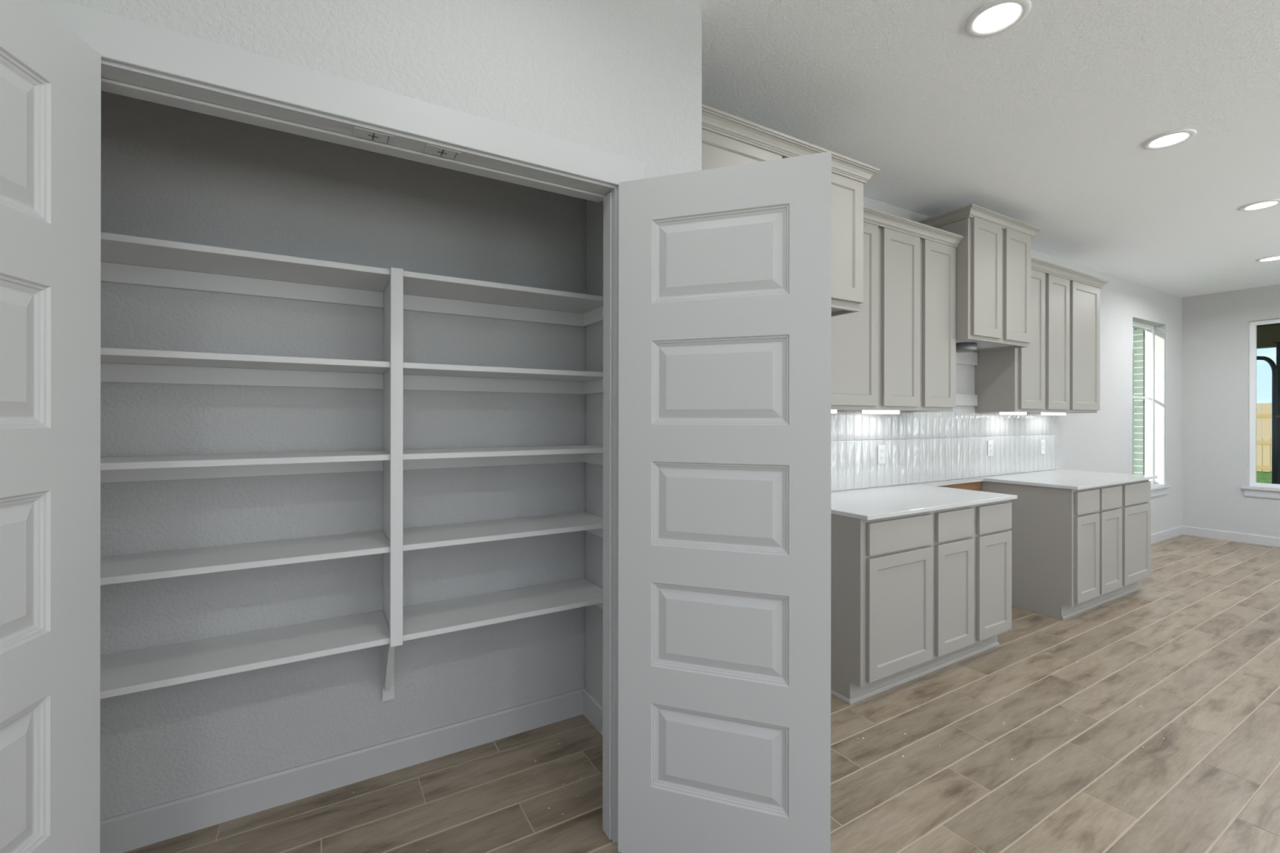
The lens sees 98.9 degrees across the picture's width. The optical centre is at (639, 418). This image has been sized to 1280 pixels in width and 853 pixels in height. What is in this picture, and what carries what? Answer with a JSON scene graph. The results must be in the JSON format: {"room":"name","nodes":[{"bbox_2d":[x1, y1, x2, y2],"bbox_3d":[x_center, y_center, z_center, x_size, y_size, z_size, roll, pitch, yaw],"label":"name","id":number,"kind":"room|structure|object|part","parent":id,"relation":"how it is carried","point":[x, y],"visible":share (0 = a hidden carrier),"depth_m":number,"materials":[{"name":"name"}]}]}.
{"room":"kitchen","nodes":[
{"label":"kitchen","id":0,"kind":"room"},
{"bbox_2d":[63,0,702,178],"bbox_3d":[-1.300,-0.036,1.064,3.450,2.743,0.112,0,0,-31],"label":"wall","id":1,"kind":"structure","parent":0,"point":[620,77],"depth_m":1.55,"materials":[{"name":"grey paint"}]},
{"bbox_2d":[0,0,101,852],"bbox_3d":[-1.028,0.301,0.789,0.044,2.045,0.623,0,0,-13],"label":"door","id":2,"kind":"structure","parent":1,"relation":"in","point":[51,77],"depth_m":0.97,"materials":[{"name":"grey paint"}]},
{"bbox_3d":[-1.021,0.615,0.776,0.035,0.251,0.395,0,0,-13],"label":"panel","id":3,"kind":"part","parent":2,"relation":"part of","materials":[{"name":"grey paint"}]},
{"bbox_3d":[-1.020,0.253,0.776,0.035,0.250,0.395,0,0,-13],"label":"panel","id":4,"kind":"part","parent":2,"relation":"part of","materials":[{"name":"grey paint"}]},
{"bbox_3d":[-1.020,-0.108,0.776,0.035,0.251,0.395,0,0,-13],"label":"panel","id":5,"kind":"part","parent":2,"relation":"part of","materials":[{"name":"grey paint"}]},
{"bbox_3d":[-1.019,-0.470,0.776,0.035,0.251,0.395,0,0,-13],"label":"panel","id":6,"kind":"part","parent":2,"relation":"part of","materials":[{"name":"grey paint"}]},
{"bbox_2d":[38,0,644,843],"bbox_3d":[-0.628,0.256,1.455,1.417,2.160,0.126,0,0,-31],"label":"trim","id":7,"kind":"structure","parent":1,"relation":"attached to","point":[140,60],"depth_m":1.41,"materials":[{"name":"grey paint"}]},
{"bbox_3d":[-0.598,-0.777,1.407,1.417,0.093,0.013,0,0,-31],"label":"head casing","id":8,"kind":"part","parent":7,"relation":"part of","materials":[{"name":"grey paint"}]},
{"bbox_3d":[-0.682,-0.722,1.400,0.090,0.002,0.048,0,0,-31],"label":"catch plate","id":9,"kind":"part","parent":7,"relation":"part of","materials":[{"name":"grey paint"}]},
{"bbox_3d":[-0.536,-0.722,1.486,0.090,0.002,0.048,0,0,-31],"label":"catch plate","id":10,"kind":"part","parent":7,"relation":"part of","materials":[{"name":"grey paint"}]},
{"bbox_3d":[-0.030,0.303,1.744,0.093,2.067,0.013,0,0,-31],"label":"casing","id":11,"kind":"part","parent":7,"relation":"part of","materials":[{"name":"grey paint"}]},
{"bbox_2d":[617,151,831,852],"bbox_3d":[0.227,0.303,1.597,0.623,2.045,0.044,0,0,19],"label":"door","id":12,"kind":"structure","parent":1,"relation":"in","point":[724,601],"depth_m":1.57,"materials":[{"name":"grey paint"}]},
{"bbox_3d":[0.228,0.979,1.591,0.398,0.251,0.035,0,0,19],"label":"panel","id":13,"kind":"part","parent":12,"relation":"part of","materials":[{"name":"grey paint"}]},
{"bbox_3d":[0.228,0.617,1.591,0.398,0.251,0.035,0,0,19],"label":"panel","id":14,"kind":"part","parent":12,"relation":"part of","materials":[{"name":"grey paint"}]},
{"bbox_3d":[0.229,0.255,1.591,0.398,0.250,0.035,0,0,19],"label":"panel","id":15,"kind":"part","parent":12,"relation":"part of","materials":[{"name":"grey paint"}]},
{"bbox_3d":[0.229,-0.106,1.591,0.398,0.251,0.035,0,0,19],"label":"panel","id":16,"kind":"part","parent":12,"relation":"part of","materials":[{"name":"grey paint"}]},
{"bbox_3d":[0.229,-0.468,1.591,0.398,0.251,0.035,0,0,19],"label":"panel","id":17,"kind":"part","parent":12,"relation":"part of","materials":[{"name":"grey paint"}]},
{"bbox_2d":[586,200,603,705],"bbox_3d":[-0.035,-0.035,2.220,0.094,2.743,0.660,0,0,-31],"label":"wall","id":18,"kind":"structure","parent":0,"point":[594,210],"depth_m":2.40,"materials":[{"name":"grey paint"}]},
{"bbox_2d":[100,90,1182,819],"bbox_3d":[2.276,-0.032,4.040,9.455,2.743,0.113,0,0,-31],"label":"wall","id":19,"kind":"structure","parent":0,"point":[169,173],"depth_m":1.98,"materials":[{"name":"grey paint"}]},
{"bbox_2d":[99,687,602,852],"bbox_3d":[-0.805,1.280,1.790,1.666,0.112,0.640,0,0,-31],"label":"baseboard","id":20,"kind":"structure","parent":19,"relation":"attached to","point":[135,829],"depth_m":1.96,"materials":[{"name":"grey paint"}]},
{"bbox_2d":[100,231,603,702],"bbox_3d":[-0.886,0.283,1.928,1.664,1.553,0.318,0,0,-31],"label":"pantry shelving","id":21,"kind":"object","parent":19,"relation":"attached to","point":[124,259],"visible":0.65,"depth_m":1.83,"materials":[{"name":"white paint"}]},
{"bbox_3d":[-1.249,0.733,1.723,0.828,0.019,0.297,0,0,-31],"label":"shelf","id":22,"kind":"part","parent":21,"relation":"part of","materials":[{"name":"white paint"}]},
{"bbox_3d":[-1.248,0.433,1.723,0.828,0.019,0.297,0,0,-31],"label":"shelf","id":23,"kind":"part","parent":21,"relation":"part of","materials":[{"name":"white paint"}]},
{"bbox_3d":[-1.248,0.129,1.723,0.828,0.019,0.297,0,0,-31],"label":"shelf","id":24,"kind":"part","parent":21,"relation":"part of","materials":[{"name":"white paint"}]},
{"bbox_3d":[-1.248,-0.177,1.723,0.828,0.019,0.297,0,0,-31],"label":"shelf","id":25,"kind":"part","parent":21,"relation":"part of","materials":[{"name":"white paint"}]},
{"bbox_3d":[-1.247,-0.482,1.723,0.828,0.019,0.297,0,0,-31],"label":"shelf","id":26,"kind":"part","parent":21,"relation":"part of","materials":[{"name":"white paint"}]},
{"bbox_3d":[-0.526,0.734,2.152,0.812,0.019,0.297,0,0,-31],"label":"shelf","id":27,"kind":"part","parent":21,"relation":"part of","materials":[{"name":"white paint"}]},
{"bbox_3d":[-0.525,0.433,2.152,0.812,0.019,0.297,0,0,-31],"label":"shelf","id":28,"kind":"part","parent":21,"relation":"part of","materials":[{"name":"white paint"}]},
{"bbox_3d":[-0.525,0.130,2.152,0.812,0.019,0.297,0,0,-31],"label":"shelf","id":29,"kind":"part","parent":21,"relation":"part of","materials":[{"name":"white paint"}]},
{"bbox_3d":[-0.525,-0.176,2.152,0.812,0.019,0.297,0,0,-31],"label":"shelf","id":30,"kind":"part","parent":21,"relation":"part of","materials":[{"name":"white paint"}]},
{"bbox_3d":[-0.524,-0.482,2.152,0.812,0.019,0.297,0,0,-31],"label":"shelf","id":31,"kind":"part","parent":21,"relation":"part of","materials":[{"name":"white paint"}]},
{"bbox_2d":[702,103,879,316],"bbox_3d":[0.469,-0.819,2.517,1.068,0.647,0.658,0,0,-31],"label":"upper cabinet","id":32,"kind":"object","parent":19,"relation":"attached to","point":[728,140],"visible":0.33,"depth_m":2.42,"materials":[{"name":"grey paint"}]},
{"bbox_3d":[0.368,-0.815,2.143,0.367,0.440,0.009,0,0,-31],"label":"door panel","id":33,"kind":"part","parent":32,"relation":"part of","materials":[{"name":"grey paint"}]},
{"bbox_3d":[0.370,-0.815,2.140,0.494,0.567,0.019,0,0,-31],"label":"door","id":34,"kind":"part","parent":32,"relation":"part of","materials":[{"name":"grey paint"}]},
{"bbox_3d":[0.470,-1.113,2.517,1.068,0.060,0.657,0,0,-31],"label":"crown moulding","id":35,"kind":"part","parent":32,"relation":"part of","materials":[{"name":"grey paint"}]},
{"bbox_3d":[0.577,-0.818,2.286,1.017,0.645,0.019,0,0,-31],"label":"frame","id":36,"kind":"part","parent":32,"relation":"part of","materials":[{"name":"grey paint"}]},
{"bbox_3d":[0.816,-0.815,2.408,0.352,0.440,0.009,0,0,-31],"label":"door panel","id":37,"kind":"part","parent":32,"relation":"part of","materials":[{"name":"grey paint"}]},
{"bbox_3d":[0.818,-0.815,2.406,0.480,0.567,0.019,0,0,-31],"label":"door","id":38,"kind":"part","parent":32,"relation":"part of","materials":[{"name":"grey paint"}]},
{"bbox_2d":[831,205,964,411],"bbox_3d":[1.395,-0.593,3.253,1.372,1.096,0.337,0,0,-31],"label":"upper cabinet","id":39,"kind":"object","parent":19,"relation":"attached to","point":[897,353],"visible":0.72,"depth_m":3.18,"materials":[{"name":"grey paint"}]},
{"bbox_3d":[1.113,-0.578,2.958,0.383,0.889,0.009,0,0,-31],"label":"door panel","id":40,"kind":"part","parent":39,"relation":"part of","materials":[{"name":"grey paint"}]},
{"bbox_3d":[1.114,-0.578,2.955,0.510,1.016,0.019,0,0,-31],"label":"door","id":41,"kind":"part","parent":39,"relation":"part of","materials":[{"name":"grey paint"}]},
{"bbox_2d":[862,409,899,413],"bbox_3d":[1.477,-0.044,3.352,0.290,0.034,0.060,0,0,-31],"label":"light","id":42,"kind":"object","parent":39,"relation":"attached to","point":[864,411],"visible":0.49,"depth_m":3.30,"materials":[{"name":"white plastic"}]},
{"bbox_3d":[1.526,-0.577,3.199,0.337,1.016,0.019,0,0,-31],"label":"door","id":43,"kind":"part","parent":39,"relation":"part of","materials":[{"name":"grey paint"}]},
{"bbox_3d":[1.524,-0.577,3.202,0.210,0.889,0.009,0,0,-31],"label":"door panel","id":44,"kind":"part","parent":39,"relation":"part of","materials":[{"name":"grey paint"}]},
{"bbox_3d":[1.396,-1.111,3.253,1.372,0.060,0.336,0,0,-31],"label":"crown moulding","id":45,"kind":"part","parent":39,"relation":"part of","materials":[{"name":"grey paint"}]},
{"bbox_3d":[1.857,-0.577,3.396,0.328,1.016,0.019,0,0,-31],"label":"door","id":46,"kind":"part","parent":39,"relation":"part of","materials":[{"name":"grey paint"}]},
{"bbox_3d":[1.856,-0.577,3.398,0.202,0.889,0.009,0,0,-31],"label":"door panel","id":47,"kind":"part","parent":39,"relation":"part of","materials":[{"name":"grey paint"}]},
{"bbox_2d":[831,410,1056,491],"bbox_3d":[2.166,0.201,3.902,3.359,0.488,0.010,0,0,-31],"label":"backsplash","id":48,"kind":"structure","parent":19,"relation":"attached to","point":[921,447],"depth_m":3.83,"materials":[{"name":"white tile"}]},
{"bbox_2d":[877,444,885,463],"bbox_3d":[1.558,0.234,3.530,0.072,0.120,0.008,0,0,-31],"label":"outlet","id":49,"kind":"object","parent":48,"relation":"attached to","point":[881,448],"visible":1,"depth_m":3.52,"materials":[{"name":"white plastic"}]},
{"bbox_2d":[987,440,992,456],"bbox_3d":[2.686,0.230,4.199,0.072,0.120,0.008,0,0,-31],"label":"outlet","id":50,"kind":"object","parent":48,"relation":"attached to","point":[989,442],"visible":1,"depth_m":4.20,"materials":[{"name":"white plastic"}]},
{"bbox_2d":[1040,440,1044,453],"bbox_3d":[3.404,0.241,4.625,0.072,0.120,0.008,0,0,-31],"label":"outlet","id":51,"kind":"object","parent":48,"relation":"attached to","point":[1042,442],"visible":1,"depth_m":4.62,"materials":[{"name":"white plastic"}]},
{"bbox_2d":[936,481,981,490],"bbox_3d":[2.197,0.503,3.903,0.798,0.074,0.038,0,0,-31],"label":"board","id":52,"kind":"object","parent":19,"relation":"attached to","point":[976,486],"visible":0.29,"depth_m":4.00,"materials":[{"name":"brown wood"}]},
{"bbox_2d":[955,351,977,365],"bbox_3d":[2.192,-0.444,3.911,0.764,0.097,0.021,0,0,-31],"label":"board","id":53,"kind":"object","parent":19,"relation":"attached to","point":[966,357],"visible":0.42,"depth_m":4.03,"materials":[{"name":"grey paint"}]},
{"bbox_2d":[955,393,977,405],"bbox_3d":[2.192,-0.135,3.911,0.764,0.085,0.021,0,0,-31],"label":"board","id":54,"kind":"object","parent":19,"relation":"attached to","point":[961,399],"visible":0.42,"depth_m":4.02,"materials":[{"name":"grey paint"}]},
{"bbox_2d":[916,203,1040,351],"bbox_3d":[2.293,-0.903,3.741,0.865,0.815,0.414,0,0,-31],"label":"upper cabinet","id":55,"kind":"object","parent":19,"relation":"attached to","point":[993,255],"visible":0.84,"depth_m":3.53,"materials":[{"name":"grey paint"}]},
{"bbox_2d":[955,342,977,352],"bbox_3d":[2.224,-0.485,3.760,0.156,0.050,0.156,0,0,-31],"label":"vent collar","id":56,"kind":"object","parent":55,"relation":"attached to","point":[967,346],"visible":0.84,"depth_m":3.69,"materials":[{"name":"silver metal"}]},
{"bbox_3d":[2.294,-1.280,3.740,0.865,0.060,0.413,0,0,-31],"label":"crown moulding","id":57,"kind":"part","parent":55,"relation":"part of","materials":[{"name":"grey paint"}]},
{"bbox_3d":[2.220,-0.888,3.505,0.330,0.736,0.019,0,0,-31],"label":"door","id":58,"kind":"part","parent":55,"relation":"part of","materials":[{"name":"grey paint"}]},
{"bbox_3d":[2.219,-0.888,3.507,0.203,0.609,0.009,0,0,-31],"label":"door panel","id":59,"kind":"part","parent":55,"relation":"part of","materials":[{"name":"grey paint"}]},
{"bbox_3d":[2.368,-0.902,3.615,0.764,0.814,0.019,0,0,-31],"label":"frame","id":60,"kind":"part","parent":55,"relation":"part of","materials":[{"name":"grey paint"}]},
{"bbox_3d":[2.553,-0.888,3.702,0.326,0.736,0.019,0,0,-31],"label":"door","id":61,"kind":"part","parent":55,"relation":"part of","materials":[{"name":"grey paint"}]},
{"bbox_3d":[2.551,-0.888,3.704,0.199,0.609,0.009,0,0,-31],"label":"door panel","id":62,"kind":"part","parent":55,"relation":"part of","materials":[{"name":"grey paint"}]},
{"bbox_2d":[975,257,1109,413],"bbox_3d":[3.204,-0.591,4.326,1.392,1.096,0.337,0,0,-31],"label":"upper cabinet","id":63,"kind":"object","parent":19,"relation":"attached to","point":[1059,371],"visible":0.87,"depth_m":4.12,"materials":[{"name":"grey paint"}]},
{"bbox_2d":[999,412,1026,414],"bbox_3d":[2.831,-0.042,4.155,0.290,0.034,0.060,0,0,-31],"label":"light","id":64,"kind":"object","parent":63,"relation":"attached to","point":[1000,413],"visible":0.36,"depth_m":4.10,"materials":[{"name":"white plastic"}]},
{"bbox_3d":[2.857,-0.575,3.989,0.347,1.016,0.019,0,0,-31],"label":"door","id":65,"kind":"part","parent":63,"relation":"part of","materials":[{"name":"grey paint"}]},
{"bbox_3d":[2.856,-0.575,3.991,0.220,0.889,0.009,0,0,-31],"label":"door panel","id":66,"kind":"part","parent":63,"relation":"part of","materials":[{"name":"grey paint"}]},
{"bbox_2d":[1040,412,1066,415],"bbox_3d":[3.386,-0.041,4.485,0.300,0.034,0.060,0,0,-31],"label":"light","id":67,"kind":"object","parent":63,"relation":"attached to","point":[1042,413],"visible":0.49,"depth_m":4.43,"materials":[{"name":"white plastic"}]},
{"bbox_3d":[3.230,-0.590,4.233,1.342,1.094,0.019,0,0,-31],"label":"frame","id":68,"kind":"part","parent":63,"relation":"part of","materials":[{"name":"grey paint"}]},
{"bbox_3d":[3.201,-0.575,4.193,0.341,1.016,0.019,0,0,-31],"label":"door","id":69,"kind":"part","parent":63,"relation":"part of","materials":[{"name":"grey paint"}]},
{"bbox_3d":[3.200,-0.575,4.195,0.214,0.889,0.009,0,0,-31],"label":"door panel","id":70,"kind":"part","parent":63,"relation":"part of","materials":[{"name":"grey paint"}]},
{"bbox_3d":[3.205,-1.109,4.326,1.392,0.060,0.336,0,0,-31],"label":"crown moulding","id":71,"kind":"part","parent":63,"relation":"part of","materials":[{"name":"grey paint"}]},
{"bbox_3d":[3.604,-0.574,4.432,0.493,1.016,0.019,0,0,-31],"label":"door","id":72,"kind":"part","parent":63,"relation":"part of","materials":[{"name":"grey paint"}]},
{"bbox_3d":[3.603,-0.574,4.434,0.366,0.889,0.009,0,0,-31],"label":"door panel","id":73,"kind":"part","parent":63,"relation":"part of","materials":[{"name":"grey paint"}]},
{"bbox_2d":[1133,321,1170,497],"bbox_3d":[5.422,-0.098,5.917,1.007,1.884,0.197,0,0,-31],"label":"window","id":74,"kind":"structure","parent":19,"relation":"in","point":[1157,491],"depth_m":6.17,"materials":[{"name":"white plastic"}]},
{"bbox_3d":[5.388,-0.229,5.974,0.827,0.020,0.020,0,0,-31],"label":"meeting rail","id":75,"kind":"part","parent":74,"relation":"part of","materials":[{"name":"white plastic"}]},
{"bbox_3d":[5.389,-1.018,5.974,0.827,0.044,0.065,0,0,-31],"label":"head frame","id":76,"kind":"part","parent":74,"relation":"part of","materials":[{"name":"white plastic"}]},
{"bbox_3d":[5.763,-0.148,6.196,0.044,1.783,0.065,0,0,-31],"label":"frame","id":77,"kind":"part","parent":74,"relation":"part of","materials":[{"name":"white plastic"}]},
{"bbox_2d":[123,534,1279,852],"bbox_3d":[3.374,1.381,0.723,10.945,0.080,7.000,0,0,-31],"label":"floor","id":78,"kind":"structure","parent":0,"point":[1089,784],"depth_m":2.12,"materials":[{"name":"brown wood"}]},
{"bbox_2d":[831,500,1011,705],"bbox_3d":[1.427,0.902,3.106,1.330,0.874,0.625,0,0,-31],"label":"base cabinet","id":79,"kind":"object","parent":78,"relation":"on","point":[913,596],"visible":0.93,"depth_m":2.72,"materials":[{"name":"grey paint"}]},
{"bbox_3d":[1.268,0.562,2.659,0.496,0.151,0.020,0,0,-31],"label":"drawer","id":80,"kind":"part","parent":79,"relation":"part of","materials":[{"name":"grey paint"}]},
{"bbox_3d":[1.267,0.936,2.658,0.496,0.570,0.019,0,0,-31],"label":"door","id":81,"kind":"part","parent":79,"relation":"part of","materials":[{"name":"grey paint"}]},
{"bbox_3d":[1.266,0.936,2.661,0.369,0.443,0.009,0,0,-31],"label":"door panel","id":82,"kind":"part","parent":79,"relation":"part of","materials":[{"name":"grey paint"}]},
{"bbox_3d":[1.413,1.329,3.126,1.326,0.019,0.541,0,0,-31],"label":"shoe moulding","id":83,"kind":"part","parent":79,"relation":"part of","materials":[{"name":"grey paint"}]},
{"bbox_3d":[1.665,0.563,2.894,0.333,0.151,0.020,0,0,-31],"label":"drawer","id":84,"kind":"part","parent":79,"relation":"part of","materials":[{"name":"grey paint"}]},
{"bbox_3d":[1.665,0.937,2.894,0.333,0.570,0.019,0,0,-31],"label":"door","id":85,"kind":"part","parent":79,"relation":"part of","materials":[{"name":"grey paint"}]},
{"bbox_3d":[1.664,0.937,2.897,0.206,0.443,0.009,0,0,-31],"label":"door panel","id":86,"kind":"part","parent":79,"relation":"part of","materials":[{"name":"grey paint"}]},
{"bbox_3d":[2.003,0.563,3.095,0.343,0.151,0.020,0,0,-31],"label":"drawer","id":87,"kind":"part","parent":79,"relation":"part of","materials":[{"name":"grey paint"}]},
{"bbox_3d":[2.003,0.938,3.095,0.343,0.570,0.019,0,0,-31],"label":"door","id":88,"kind":"part","parent":79,"relation":"part of","materials":[{"name":"grey paint"}]},
{"bbox_2d":[831,469,1157,520],"bbox_3d":[2.363,0.456,3.648,3.476,0.020,0.646,0,0,-31],"label":"countertop","id":89,"kind":"structure","parent":79,"relation":"on","point":[882,502],"depth_m":3.27,"materials":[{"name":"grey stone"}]},
{"bbox_3d":[2.002,0.938,3.097,0.216,0.443,0.009,0,0,-31],"label":"door panel","id":90,"kind":"part","parent":79,"relation":"part of","materials":[{"name":"grey paint"}]},
{"bbox_2d":[978,480,1151,619],"bbox_3d":[3.259,0.904,4.192,1.316,0.874,0.625,0,0,-31],"label":"base cabinet","id":91,"kind":"object","parent":78,"relation":"on","point":[1074,552],"visible":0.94,"depth_m":3.80,"materials":[{"name":"grey paint"}]},
{"bbox_3d":[3.021,0.564,3.698,0.334,0.151,0.020,0,0,-31],"label":"drawer","id":92,"kind":"part","parent":91,"relation":"part of","materials":[{"name":"grey paint"}]},
{"bbox_3d":[3.020,0.939,3.698,0.334,0.570,0.019,0,0,-31],"label":"door","id":93,"kind":"part","parent":91,"relation":"part of","materials":[{"name":"grey paint"}]},
{"bbox_3d":[3.019,0.939,3.700,0.207,0.443,0.009,0,0,-31],"label":"door panel","id":94,"kind":"part","parent":91,"relation":"part of","materials":[{"name":"grey paint"}]},
{"bbox_3d":[3.379,1.332,3.984,1.312,0.019,0.012,0,0,-31],"label":"shoe moulding","id":95,"kind":"part","parent":91,"relation":"part of","materials":[{"name":"grey paint"}]},
{"bbox_3d":[3.403,0.855,3.948,1.316,0.774,0.019,0,0,-31],"label":"frame","id":96,"kind":"part","parent":91,"relation":"part of","materials":[{"name":"grey paint"}]},
{"bbox_3d":[3.343,0.565,3.889,0.341,0.151,0.020,0,0,-31],"label":"drawer","id":97,"kind":"part","parent":91,"relation":"part of","materials":[{"name":"grey paint"}]},
{"bbox_3d":[3.342,0.939,3.889,0.341,0.570,0.019,0,0,-31],"label":"door","id":98,"kind":"part","parent":91,"relation":"part of","materials":[{"name":"grey paint"}]},
{"bbox_3d":[3.341,0.939,3.891,0.214,0.443,0.009,0,0,-31],"label":"door panel","id":99,"kind":"part","parent":91,"relation":"part of","materials":[{"name":"grey paint"}]},
{"bbox_3d":[3.743,0.565,4.126,0.487,0.151,0.020,0,0,-31],"label":"drawer","id":100,"kind":"part","parent":91,"relation":"part of","materials":[{"name":"grey paint"}]},
{"bbox_3d":[3.742,0.940,4.126,0.487,0.570,0.019,0,0,-31],"label":"door","id":101,"kind":"part","parent":91,"relation":"part of","materials":[{"name":"grey paint"}]},
{"bbox_3d":[3.741,0.940,4.128,0.360,0.443,0.009,0,0,-31],"label":"door panel","id":102,"kind":"part","parent":91,"relation":"part of","materials":[{"name":"grey paint"}]},
{"bbox_2d":[677,0,1279,297],"bbox_3d":[3.344,-1.452,0.703,11.065,0.100,7.200,0,0,-31],"label":"ceiling","id":103,"kind":"structure","parent":0,"point":[1045,122],"depth_m":2.49,"materials":[{"name":"white paint"}]},
{"bbox_2d":[964,0,1031,37],"bbox_3d":[1.249,-1.400,1.916,0.196,0.009,0.196,0,0,-31],"label":"recessed light","id":104,"kind":"object","parent":103,"relation":"in","point":[995,17],"visible":1,"depth_m":1.91,"materials":[{"name":"white plastic"}]},
{"bbox_2d":[1142,128,1196,149],"bbox_3d":[2.659,-1.398,2.753,0.196,0.009,0.196,0,0,-31],"label":"recessed light","id":105,"kind":"object","parent":103,"relation":"in","point":[1170,139],"visible":1,"depth_m":2.74,"materials":[{"name":"white plastic"}]},
{"bbox_2d":[1239,199,1279,211],"bbox_3d":[4.079,-1.396,3.594,0.196,0.009,0.196,0,0,-31],"label":"recessed light","id":106,"kind":"object","parent":103,"relation":"in","point":[1260,205],"visible":1,"depth_m":3.59,"materials":[{"name":"white plastic"}]},
{"bbox_2d":[1255,255,1279,262],"bbox_3d":[5.532,-1.394,4.791,0.196,0.009,0.196,0,0,-31],"label":"recessed light","id":107,"kind":"object","parent":103,"relation":"in","point":[1275,257],"visible":1,"depth_m":4.80,"materials":[{"name":"white"}]},
{"bbox_2d":[1182,284,1279,537],"bbox_3d":[8.077,-0.024,3.428,0.100,2.743,6.857,0,0,-31],"label":"wall","id":108,"kind":"structure","parent":0,"point":[1215,326],"depth_m":6.07,"materials":[{"name":"grey paint"}]},
{"bbox_2d":[1151,525,1279,547],"bbox_3d":[5.919,1.295,4.039,2.985,0.100,3.607,0,0,-31],"label":"baseboard","id":109,"kind":"structure","parent":108,"relation":"attached to","point":[1156,537],"depth_m":6.01,"materials":[{"name":"grey paint"}]},
{"bbox_2d":[1240,318,1279,498],"bbox_3d":[7.112,-0.102,5.023,0.132,1.886,2.175,0,0,-31],"label":"window","id":110,"kind":"structure","parent":108,"relation":"in","point":[1264,491],"depth_m":5.90,"materials":[{"name":"white plastic"}]},
{"bbox_3d":[6.630,-0.153,5.922,0.045,1.785,0.044,0,0,-31],"label":"frame","id":111,"kind":"part","parent":110,"relation":"part of","materials":[{"name":"white plastic"}]},
{"bbox_3d":[7.148,0.718,5.045,0.045,0.044,1.995,0,0,-31],"label":"sill frame","id":112,"kind":"part","parent":110,"relation":"part of","materials":[{"name":"white plastic"}]},
{"bbox_3d":[7.151,-1.023,5.045,0.045,0.044,1.995,0,0,-31],"label":"head frame","id":113,"kind":"part","parent":110,"relation":"part of","materials":[{"name":"white plastic"}]},
{"label":"outside","id":114,"kind":"structure","parent":0,"visible":0},
{"bbox_2d":[1132,438,1271,483],"bbox_3d":[7.799,1.567,16.253,90.000,0.260,100.000,0,0,-31],"label":"ground","id":115,"kind":"structure","parent":114,"point":[1262,477],"depth_m":13.83,"materials":[{"name":"green plant"}]},
{"bbox_2d":[1132,354,1133,453],"bbox_3d":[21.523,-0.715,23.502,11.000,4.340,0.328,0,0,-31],"label":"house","id":116,"kind":"structure","parent":115,"relation":"on","point":[1133,354],"depth_m":22.63,"materials":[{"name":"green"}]},
{"bbox_2d":[1133,322,1154,475],"bbox_3d":[5.572,-0.211,6.590,2.708,3.290,0.748,0,0,-31],"label":"wall","id":117,"kind":"structure","parent":115,"relation":"on","point":[1139,337],"depth_m":6.30,"materials":[{"name":"grey brick"}]},
{"bbox_2d":[1256,323,1279,348],"bbox_3d":[9.894,-1.235,3.978,3.525,0.390,8.750,0,0,-31],"label":"porch roof","id":118,"kind":"structure","parent":117,"relation":"attached to","point":[1268,334],"depth_m":7.99,"materials":[{"name":"brown wood"}]},
{"bbox_2d":[1256,402,1271,471],"bbox_3d":[18.416,0.506,11.746,0.064,1.854,9.418,0,0,-31],"label":"fence","id":119,"kind":"object","parent":115,"relation":"on","point":[1266,415],"visible":0.2,"depth_m":14.65,"materials":[{"name":"beige wood"}]},
{"bbox_3d":[18.436,-0.064,11.689,0.040,0.090,9.300,0,0,-31],"label":"rail","id":120,"kind":"part","parent":119,"relation":"part of","materials":[{"name":"yellow wood"}]},
{"bbox_3d":[18.435,0.656,11.689,0.040,0.090,9.300,0,0,-31],"label":"rail","id":121,"kind":"part","parent":119,"relation":"part of","materials":[{"name":"yellow wood"}]},
{"bbox_3d":[18.434,1.326,11.689,0.040,0.090,9.300,0,0,-31],"label":"rail","id":122,"kind":"part","parent":119,"relation":"part of","materials":[{"name":"yellow wood"}]},
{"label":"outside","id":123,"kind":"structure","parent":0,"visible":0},
{"bbox_3d":[9.968,1.404,3.936,3.635,0.069,8.600,0,0,-31],"label":"patio","id":124,"kind":"object","parent":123,"visible":0},
{"bbox_2d":[1256,355,1277,484],"bbox_3d":[8.195,0.239,7.745,0.050,2.255,1.090,0,0,-31],"label":"frame","id":125,"kind":"object","parent":124,"relation":"on","point":[1274,370],"visible":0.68,"depth_m":7.29,"materials":[{"name":"grey metal"}]},
{"bbox_2d":[1272,341,1279,484],"bbox_3d":[8.892,0.164,7.355,0.260,2.408,0.480,0,0,-31],"label":"porch post","id":126,"kind":"object","parent":124,"relation":"on","point":[1277,344],"visible":0.63,"depth_m":7.47,"materials":[{"name":"grey metal"}]}
]}

